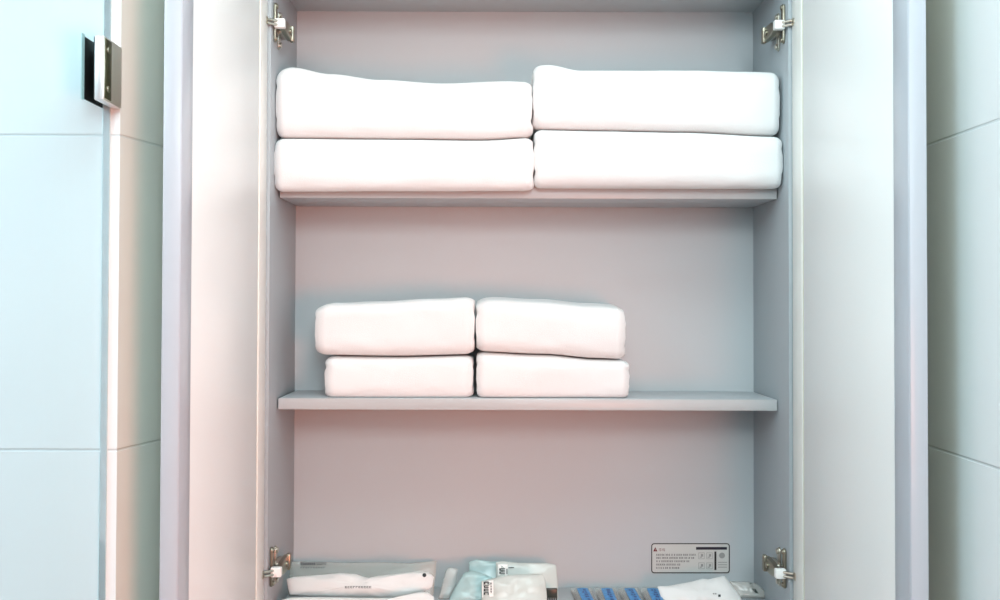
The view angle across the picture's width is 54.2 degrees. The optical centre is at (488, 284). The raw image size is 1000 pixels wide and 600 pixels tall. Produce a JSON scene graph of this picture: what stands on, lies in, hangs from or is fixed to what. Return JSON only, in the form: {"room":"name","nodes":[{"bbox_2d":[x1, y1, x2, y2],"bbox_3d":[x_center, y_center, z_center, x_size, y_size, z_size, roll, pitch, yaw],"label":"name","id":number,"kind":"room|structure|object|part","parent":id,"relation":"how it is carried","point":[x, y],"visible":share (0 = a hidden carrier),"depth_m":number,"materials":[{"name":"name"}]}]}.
{"room":"bathroom","nodes":[
{"label":"bathroom","id":0,"kind":"room"},
{"bbox_2d":[0,0,164,599],"bbox_3d":[-0.932,0.244,1.221,1.236,2.450,0.590,0,-1,0],"label":"wall","id":1,"kind":"structure","parent":0,"point":[51,138],"depth_m":0.93,"materials":[{"name":"white tile"}]},
{"bbox_2d":[81,0,121,599],"bbox_3d":[-0.362,0.429,0.402,0.021,2.046,1.040,0,-1,0],"label":"shower door","id":2,"kind":"structure","parent":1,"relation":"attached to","point":[101,59],"depth_m":0.92,"materials":[{"name":"clear glass"}]},
{"bbox_3d":[-0.369,-0.198,0.911,0.002,0.057,0.043,0,-1,0],"label":"plate","id":3,"kind":"part","parent":2,"relation":"part of","materials":[{"name":"silver metal"}]},
{"bbox_3d":[-0.351,-0.198,0.899,0.001,0.055,0.016,0,-1,0],"label":"inset plate","id":4,"kind":"part","parent":2,"relation":"part of","materials":[{"name":"silver metal"}]},
{"bbox_2d":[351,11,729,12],"bbox_3d":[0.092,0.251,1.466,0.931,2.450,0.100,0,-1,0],"label":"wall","id":5,"kind":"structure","parent":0,"point":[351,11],"depth_m":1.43,"materials":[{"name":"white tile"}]},
{"bbox_2d":[159,0,928,599],"bbox_3d":[0.051,0.014,1.153,0.701,0.864,0.518,0,-1,0],"label":"upper cabinet","id":6,"kind":"object","parent":5,"relation":"attached to","point":[770,430],"visible":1,"depth_m":1.36,"materials":[{"name":"laminate"}]},
{"bbox_3d":[-0.290,0.012,1.062,0.013,0.864,0.267,0,-1,0],"label":"door","id":7,"kind":"part","parent":6,"relation":"part of","materials":[{"name":"laminate"}]},
{"bbox_2d":[262,570,273,578],"bbox_3d":[-0.281,0.364,1.230,0.008,0.010,0.022,-1,-1,37],"label":"hinge","id":8,"kind":"object","parent":6,"relation":"on","point":[266,574],"depth_m":1.23,"materials":[{"name":"silver metal"}]},
{"bbox_2d":[266,16,277,25],"bbox_3d":[-0.279,-0.336,1.243,0.008,0.010,0.022,-1,-1,37],"label":"hinge","id":9,"kind":"object","parent":6,"relation":"on","point":[270,20],"depth_m":1.25,"materials":[{"name":"silver metal"}]},
{"bbox_3d":[-0.286,0.016,1.326,0.015,0.858,0.172,0,-1,0],"label":"panel","id":10,"kind":"part","parent":6,"relation":"part of","materials":[{"name":"laminate"}]},
{"bbox_3d":[-0.267,0.365,1.271,0.009,0.021,0.050,0,-1,0],"label":"arm","id":11,"kind":"part","parent":6,"relation":"part of","materials":[{"name":"silver metal"}]},
{"bbox_3d":[-0.265,-0.335,1.283,0.009,0.021,0.050,0,-1,0],"label":"arm","id":12,"kind":"part","parent":6,"relation":"part of","materials":[{"name":"silver metal"}]},
{"bbox_2d":[283,592,433,599],"bbox_3d":[-0.171,0.415,1.269,0.201,0.027,0.018,0,-1,0],"label":"packet","id":13,"kind":"object","parent":6,"relation":"on","point":[419,595],"visible":1,"depth_m":1.27,"materials":[{"name":"white"}]},
{"bbox_2d":[287,572,433,596],"bbox_3d":[-0.173,0.401,1.307,0.198,0.031,0.021,0,-1,0],"label":"packet","id":14,"kind":"object","parent":6,"relation":"on","point":[337,584],"visible":1,"depth_m":1.30,"materials":[{"name":"white plastic"}]},
{"bbox_2d":[300,561,425,567],"bbox_3d":[-0.181,0.411,1.368,0.212,0.039,0.036,0,-1,0],"label":"plastic bag","id":15,"kind":"object","parent":6,"relation":"on","point":[301,563],"visible":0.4,"depth_m":1.38,"materials":[{"name":"grey"}]},
{"bbox_2d":[300,562,326,567],"bbox_3d":[-0.248,0.396,1.377,0.037,0.007,0.009,0,-1,0],"label":"print","id":16,"kind":"object","parent":15,"relation":"on","point":[301,563],"depth_m":1.38,"materials":[{"name":"grey"}]},
{"bbox_2d":[324,354,474,396],"bbox_3d":[-0.120,0.122,1.338,0.200,0.055,0.096,0,-1,0],"label":"hand towel","id":17,"kind":"object","parent":6,"relation":"on","point":[449,375],"visible":0.92,"depth_m":1.29,"materials":[{"name":"white fabric"}]},
{"bbox_2d":[315,297,475,355],"bbox_3d":[-0.125,0.056,1.339,0.214,0.078,0.101,0,-1,0],"label":"hand towel","id":18,"kind":"object","parent":17,"relation":"on","point":[444,326],"visible":1,"depth_m":1.29,"materials":[{"name":"white fabric"}]},
{"bbox_2d":[274,138,533,191],"bbox_3d":[-0.110,-0.155,1.330,0.340,0.071,0.145,0,-1,0],"label":"bath towel","id":19,"kind":"object","parent":6,"relation":"on","point":[300,165],"visible":0.87,"depth_m":1.26,"materials":[{"name":"white fabric"}]},
{"bbox_2d":[276,67,532,140],"bbox_3d":[-0.110,-0.237,1.332,0.336,0.095,0.141,0,-1,0],"label":"bath towel","id":20,"kind":"object","parent":19,"relation":"on","point":[309,104],"visible":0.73,"depth_m":1.26,"materials":[{"name":"white fabric"}]},
{"bbox_2d":[449,571,491,599],"bbox_3d":[-0.021,0.410,1.323,0.069,0.039,0.023,0,-1,0],"label":"sachet","id":21,"kind":"object","parent":6,"relation":"on","point":[469,586],"visible":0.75,"depth_m":1.32,"materials":[{"name":"teal plastic"}]},
{"bbox_2d":[469,560,508,577],"bbox_3d":[0.002,0.409,1.368,0.061,0.044,0.017,0,-1,0],"label":"sachet","id":22,"kind":"object","parent":6,"relation":"on","point":[488,568],"visible":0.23,"depth_m":1.37,"materials":[{"name":"teal plastic"}]},
{"bbox_2d":[482,574,546,599],"bbox_3d":[0.033,0.408,1.296,0.087,0.042,0.026,0,-1,0],"label":"sachet","id":23,"kind":"object","parent":6,"relation":"on","point":[520,586],"visible":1,"depth_m":1.29,"materials":[{"name":"plastic"}]},
{"bbox_3d":[0.051,0.019,1.409,0.660,0.828,0.006,0,-1,0],"label":"panel","id":24,"kind":"part","parent":6,"relation":"part of","materials":[{"name":"grey laminate"}]},
{"bbox_3d":[0.050,0.439,1.315,0.660,0.015,0.166,0,-1,0],"label":"panel","id":25,"kind":"part","parent":6,"relation":"part of","materials":[{"name":"grey laminate"}]},
{"bbox_2d":[496,561,557,597],"bbox_3d":[0.052,0.408,1.351,0.085,0.045,0.024,0,-1,0],"label":"sachet","id":26,"kind":"object","parent":6,"relation":"on","point":[503,568],"visible":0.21,"depth_m":1.35,"materials":[{"name":"plastic"}]},
{"bbox_3d":[0.052,-0.404,1.330,0.660,0.015,0.166,0,-1,0],"label":"panel","id":27,"kind":"part","parent":6,"relation":"part of","materials":[{"name":"grey laminate"}]},
{"bbox_2d":[281,390,775,399],"bbox_3d":[0.051,0.158,1.344,0.656,0.014,0.118,0,-1,0],"label":"shelf","id":28,"kind":"object","parent":6,"relation":"attached to","point":[285,394],"depth_m":1.31,"materials":[{"name":"laminate"}]},
{"bbox_2d":[282,198,774,207],"bbox_3d":[0.052,-0.120,1.349,0.656,0.014,0.118,0,-1,0],"label":"shelf","id":29,"kind":"object","parent":6,"relation":"attached to","point":[286,202],"depth_m":1.35,"materials":[{"name":"laminate"}]},
{"bbox_2d":[546,588,556,599],"bbox_3d":[0.084,0.420,1.318,0.017,0.021,0.006,0,-1,0],"label":"comb","id":30,"kind":"object","parent":6,"relation":"on","point":[551,592],"visible":0.68,"depth_m":1.31,"materials":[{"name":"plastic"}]},
{"bbox_2d":[476,351,629,397],"bbox_3d":[0.085,0.121,1.338,0.206,0.060,0.096,0,-1,0],"label":"hand towel","id":31,"kind":"object","parent":6,"relation":"on","point":[498,374],"visible":0.87,"depth_m":1.29,"materials":[{"name":"white fabric"}]},
{"bbox_2d":[476,297,625,358],"bbox_3d":[0.082,0.058,1.339,0.201,0.083,0.101,0,-1,0],"label":"hand towel","id":32,"kind":"object","parent":31,"relation":"on","point":[503,324],"visible":1,"depth_m":1.29,"materials":[{"name":"white fabric"}]},
{"bbox_2d":[575,588,595,599],"bbox_3d":[0.133,0.426,1.307,0.030,0.009,0.135,0,-1,-3],"label":"packet","id":33,"kind":"object","parent":6,"relation":"on","point":[585,594],"visible":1,"depth_m":1.34,"materials":[{"name":"blue plastic"}]},
{"bbox_2d":[601,588,619,599],"bbox_3d":[0.164,0.426,1.307,0.030,0.009,0.135,0,-1,0],"label":"packet","id":34,"kind":"object","parent":6,"relation":"on","point":[608,593],"visible":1,"depth_m":1.34,"materials":[{"name":"blue plastic"}]},
{"bbox_2d":[623,588,642,599],"bbox_3d":[0.197,0.426,1.307,0.028,0.009,0.135,0,-1,-1],"label":"packet","id":35,"kind":"object","parent":6,"relation":"on","point":[632,593],"visible":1,"depth_m":1.34,"materials":[{"name":"blue plastic"}]},
{"bbox_2d":[646,588,662,599],"bbox_3d":[0.227,0.426,1.307,0.030,0.009,0.135,0,-1,1],"label":"packet","id":36,"kind":"object","parent":6,"relation":"on","point":[654,593],"visible":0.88,"depth_m":1.34,"materials":[{"name":"blue plastic"}]},
{"bbox_2d":[532,130,782,188],"bbox_3d":[0.220,-0.163,1.329,0.324,0.076,0.147,0,-1,0],"label":"bath towel","id":37,"kind":"object","parent":6,"relation":"on","point":[562,159],"visible":0.8,"depth_m":1.26,"materials":[{"name":"white fabric"}]},
{"bbox_2d":[531,65,779,140],"bbox_3d":[0.218,-0.241,1.331,0.323,0.093,0.142,0,-1,0],"label":"bath towel","id":38,"kind":"object","parent":37,"relation":"on","point":[564,99],"visible":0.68,"depth_m":1.26,"materials":[{"name":"white fabric"}]},
{"bbox_2d":[656,555,695,568],"bbox_3d":[0.268,0.396,1.399,0.057,0.021,0.001,0,-1,0],"label":"print","id":39,"kind":"object","parent":6,"relation":"attached to","point":[656,555],"depth_m":1.40},
{"bbox_2d":[658,576,740,599],"bbox_3d":[0.287,0.415,1.328,0.114,0.031,0.026,0,-1,0],"label":"packet","id":40,"kind":"object","parent":6,"relation":"on","point":[718,588],"visible":1,"depth_m":1.32,"materials":[{"name":"white plastic"}]},
{"bbox_2d":[741,581,763,596],"bbox_3d":[0.358,0.421,1.347,0.058,0.021,0.015,0,-1,0],"label":"plastic bag","id":41,"kind":"object","parent":6,"relation":"on","point":[751,584],"visible":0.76,"depth_m":1.34,"materials":[{"name":"grey"}]},
{"bbox_3d":[0.369,-0.333,1.283,0.009,0.021,0.050,0,-1,0],"label":"arm","id":42,"kind":"part","parent":6,"relation":"part of","materials":[{"name":"silver metal"}]},
{"bbox_3d":[0.366,0.367,1.271,0.009,0.021,0.050,0,-1,0],"label":"arm","id":43,"kind":"part","parent":6,"relation":"part of","materials":[{"name":"silver metal"}]},
{"bbox_3d":[0.388,0.018,1.326,0.015,0.858,0.172,0,-1,0],"label":"panel","id":44,"kind":"part","parent":6,"relation":"part of","materials":[{"name":"laminate"}]},
{"bbox_2d":[782,18,794,26],"bbox_3d":[0.383,-0.334,1.243,0.008,0.010,0.022,1,-1,-37],"label":"hinge","id":45,"kind":"object","parent":6,"relation":"on","point":[786,22],"depth_m":1.24,"materials":[{"name":"silver metal"}]},
{"bbox_2d":[783,571,795,580],"bbox_3d":[0.381,0.366,1.230,0.008,0.010,0.022,1,-1,-37],"label":"hinge","id":46,"kind":"object","parent":6,"relation":"on","point":[787,575],"depth_m":1.23,"materials":[{"name":"silver metal"}]},
{"bbox_3d":[0.392,0.014,1.062,0.013,0.864,0.267,0,-1,0],"label":"door","id":47,"kind":"part","parent":6,"relation":"part of","materials":[{"name":"laminate"}]},
{"bbox_2d":[926,0,999,599],"bbox_3d":[0.497,0.230,0.176,0.120,2.450,2.480,0,-1,0],"label":"wall","id":48,"kind":"structure","parent":0,"point":[963,36],"depth_m":0.90,"materials":[{"name":"white tile"}]}
]}

